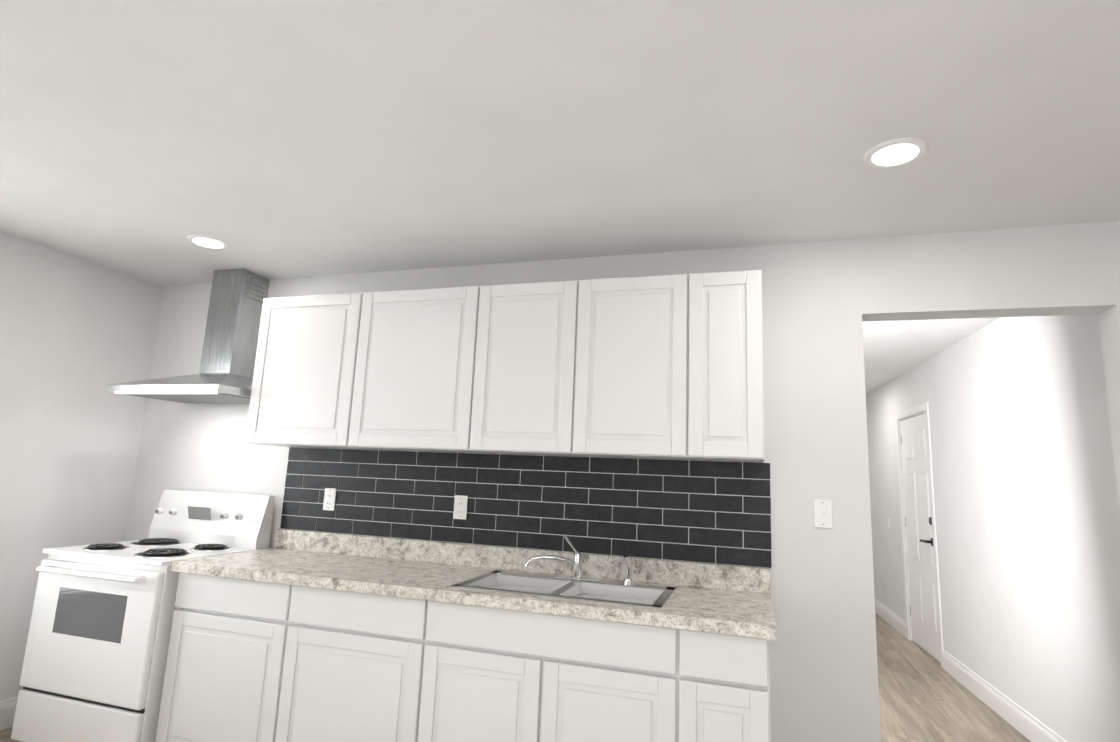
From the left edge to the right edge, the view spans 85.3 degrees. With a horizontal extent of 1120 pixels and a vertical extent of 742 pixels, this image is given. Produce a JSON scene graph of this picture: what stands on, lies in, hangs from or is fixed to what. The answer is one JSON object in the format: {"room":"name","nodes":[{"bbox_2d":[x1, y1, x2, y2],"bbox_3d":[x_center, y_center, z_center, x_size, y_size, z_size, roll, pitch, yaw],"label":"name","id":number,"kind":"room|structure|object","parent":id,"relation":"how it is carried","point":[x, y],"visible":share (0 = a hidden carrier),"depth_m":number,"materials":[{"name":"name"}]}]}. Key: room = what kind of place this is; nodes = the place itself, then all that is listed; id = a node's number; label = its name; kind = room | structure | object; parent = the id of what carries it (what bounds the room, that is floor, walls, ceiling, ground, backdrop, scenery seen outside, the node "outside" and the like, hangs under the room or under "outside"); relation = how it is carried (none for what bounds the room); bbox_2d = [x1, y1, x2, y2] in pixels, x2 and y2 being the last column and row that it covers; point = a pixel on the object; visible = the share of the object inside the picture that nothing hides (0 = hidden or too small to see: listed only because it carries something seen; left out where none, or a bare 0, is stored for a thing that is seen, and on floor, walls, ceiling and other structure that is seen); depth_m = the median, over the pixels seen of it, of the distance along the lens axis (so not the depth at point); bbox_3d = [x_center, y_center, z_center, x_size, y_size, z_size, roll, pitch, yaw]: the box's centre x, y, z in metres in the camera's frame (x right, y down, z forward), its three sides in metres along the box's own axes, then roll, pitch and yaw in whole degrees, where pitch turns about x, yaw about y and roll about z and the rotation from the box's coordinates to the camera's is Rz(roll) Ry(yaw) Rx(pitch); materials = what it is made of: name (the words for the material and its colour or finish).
{"room":"kitchen","nodes":[
{"label":"kitchen","id":0,"kind":"room"},
{"bbox_2d":[0,232,163,700],"bbox_3d":[-3.753,0.028,0.274,0.140,2.460,7.640,-1,-10,17],"label":"wall","id":1,"kind":"structure","parent":0,"point":[77,335],"depth_m":3.32,"materials":[{"name":"paint"}]},
{"bbox_2d":[0,696,17,730],"bbox_3d":[-3.087,1.547,2.093,0.016,0.140,3.020,-1,-10,17],"label":"baseboard","id":2,"kind":"structure","parent":1,"relation":"attached to","point":[7,710],"depth_m":3.05,"materials":[{"name":"white wood"}]},
{"bbox_2d":[0,613,1030,741],"bbox_3d":[0.370,1.702,1.442,7.280,0.100,13.130,-1,-10,17],"label":"floor","id":3,"kind":"structure","parent":0,"point":[924,696],"depth_m":3.96,"materials":[{"name":"laminate"}]},
{"bbox_2d":[11,490,274,741],"bbox_3d":[-2.059,1.219,3.035,0.761,1.190,0.698,-1,-10,17],"label":"stove","id":4,"kind":"object","parent":3,"relation":"on","point":[95,656],"visible":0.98,"depth_m":2.77,"materials":[{"name":"white metal"}]},
{"bbox_2d":[155,529,776,741],"bbox_3d":[-0.441,1.252,2.585,2.556,1.106,0.632,-1,-10,17],"label":"base unit","id":5,"kind":"object","parent":3,"relation":"on","point":[298,636],"visible":1,"depth_m":2.38,"materials":[{"name":"wood"}]},
{"bbox_2d":[171,529,776,639],"bbox_3d":[-0.425,0.867,2.651,2.556,0.142,0.632,-1,-10,17],"label":"countertop","id":6,"kind":"structure","parent":5,"relation":"on","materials":[{"name":"stone"}]},
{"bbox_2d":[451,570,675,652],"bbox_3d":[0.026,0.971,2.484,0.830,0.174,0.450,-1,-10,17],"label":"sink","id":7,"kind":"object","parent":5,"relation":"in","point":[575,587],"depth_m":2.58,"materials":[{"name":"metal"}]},
{"bbox_2d":[524,535,633,585],"bbox_3d":[0.086,0.818,2.647,0.461,0.187,0.143,-1,-10,17],"label":"faucet","id":8,"kind":"object","parent":5,"relation":"on","point":[577,579],"depth_m":2.66,"materials":[{"name":"silver metal"}]},
{"bbox_2d":[0,0,1119,394],"bbox_3d":[0.476,-0.819,1.875,7.280,0.100,13.130,-1,-10,17],"label":"ceiling","id":9,"kind":"structure","parent":0,"point":[264,138],"depth_m":1.95,"materials":[{"name":"paint"}]},
{"bbox_2d":[187,234,228,248],"bbox_3d":[-1.781,-0.651,3.080,0.188,0.009,0.188,-1,-10,17],"label":"recessed light","id":10,"kind":"object","parent":9,"relation":"in","point":[206,241],"visible":0.98,"depth_m":3.06,"materials":[{"name":"white plastic"}]},
{"bbox_2d":[863,137,927,167],"bbox_3d":[1.104,-0.715,2.005,0.188,0.009,0.188,-1,-10,17],"label":"recessed light","id":11,"kind":"object","parent":9,"relation":"in","point":[897,152],"visible":1,"depth_m":1.99,"materials":[{"name":"white plastic"}]},
{"bbox_2d":[124,221,1119,741],"bbox_3d":[0.761,0.641,2.735,7.000,2.460,0.140,-1,-10,17],"label":"wall","id":12,"kind":"structure","parent":0,"point":[822,301],"depth_m":2.62,"materials":[{"name":"paint"}]},
{"bbox_2d":[105,268,269,403],"bbox_3d":[-1.960,-0.220,3.405,0.755,0.759,0.500,-1,-10,17],"label":"range hood","id":13,"kind":"object","parent":12,"relation":"attached to","point":[227,364],"visible":0.85,"depth_m":3.44,"materials":[{"name":"metal"}]},
{"bbox_2d":[245,292,372,448],"bbox_3d":[-1.228,0.014,3.226,0.683,0.773,0.322,-1,-10,17],"label":"upper cabinet","id":14,"kind":"object","parent":12,"relation":"attached to","point":[308,390],"depth_m":3.07,"materials":[{"name":"white wood"}]},
{"bbox_2d":[357,285,492,452],"bbox_3d":[-0.655,0.007,3.047,0.769,0.773,0.322,-1,-10,17],"label":"upper cabinet","id":15,"kind":"object","parent":12,"relation":"attached to","point":[427,368],"depth_m":2.87,"materials":[{"name":"white wood"}]},
{"bbox_2d":[280,447,771,567],"bbox_3d":[-0.308,0.631,2.991,2.546,0.443,0.008,-1,-10,17],"label":"tile backsplash","id":16,"kind":"structure","parent":12,"relation":"attached to","point":[713,512],"depth_m":2.91,"materials":[{"name":"tile"}]},
{"bbox_2d":[323,488,335,510],"bbox_3d":[-1.236,0.688,3.260,0.072,0.116,0.007,-1,-10,17],"label":"outlet","id":17,"kind":"object","parent":16,"relation":"attached to","point":[329,498],"visible":1,"depth_m":3.26,"materials":[{"name":"white plastic"}]},
{"bbox_2d":[453,495,467,519],"bbox_3d":[-0.496,0.679,3.030,0.072,0.116,0.007,-1,-10,17],"label":"outlet","id":18,"kind":"object","parent":16,"relation":"attached to","point":[460,506],"visible":1,"depth_m":3.03,"materials":[{"name":"white plastic"}]},
{"bbox_2d":[481,279,592,455],"bbox_3d":[-0.118,0.001,2.880,0.609,0.773,0.322,-1,-10,17],"label":"upper cabinet","id":19,"kind":"object","parent":12,"relation":"attached to","point":[541,333],"depth_m":2.70,"materials":[{"name":"white wood"}]},
{"bbox_2d":[589,273,704,459],"bbox_3d":[0.344,-0.004,2.736,0.610,0.773,0.322,-1,-10,17],"label":"upper cabinet","id":20,"kind":"object","parent":12,"relation":"attached to","point":[665,367],"depth_m":2.56,"materials":[{"name":"white wood"}]},
{"bbox_2d":[705,270,764,461],"bbox_3d":[0.686,-0.008,2.629,0.360,0.773,0.322,-1,-10,17],"label":"upper cabinet","id":21,"kind":"object","parent":12,"relation":"attached to","point":[734,384],"depth_m":2.46,"materials":[{"name":"white wood"}]},
{"bbox_2d":[813,499,832,527],"bbox_3d":[1.103,0.598,2.550,0.072,0.116,0.016,-1,-10,17],"label":"light switch","id":22,"kind":"object","parent":12,"relation":"attached to","point":[822,513],"visible":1,"depth_m":2.55,"materials":[{"name":"white plastic"}]},
{"bbox_2d":[866,314,1119,741],"bbox_3d":[3.089,1.089,4.775,0.400,2.460,5.210,-1,-10,17],"label":"wall","id":23,"kind":"structure","parent":0,"point":[1027,510],"depth_m":3.54,"materials":[{"name":"paint"}]},
{"bbox_2d":[895,402,943,667],"bbox_3d":[3.235,1.381,5.378,0.200,2.102,0.963,-1,-10,17],"label":"door frame","id":24,"kind":"structure","parent":23,"relation":"attached to","point":[912,412],"depth_m":5.58,"materials":[{"name":"white wood"}]},
{"bbox_2d":[901,413,939,661],"bbox_3d":[3.189,1.413,5.388,0.110,2.021,0.820,-1,-10,17],"label":"hall door","id":25,"kind":"structure","parent":23,"relation":"in","point":[923,599],"depth_m":5.38,"materials":[{"name":"white wood"}]},
{"bbox_2d":[875,599,1067,741],"bbox_3d":[3.002,2.258,4.741,0.261,0.140,4.905,-1,-10,17],"label":"baseboard","id":26,"kind":"structure","parent":23,"relation":"attached to","point":[1027,725],"depth_m":3.92,"materials":[{"name":"white wood"}]}
]}

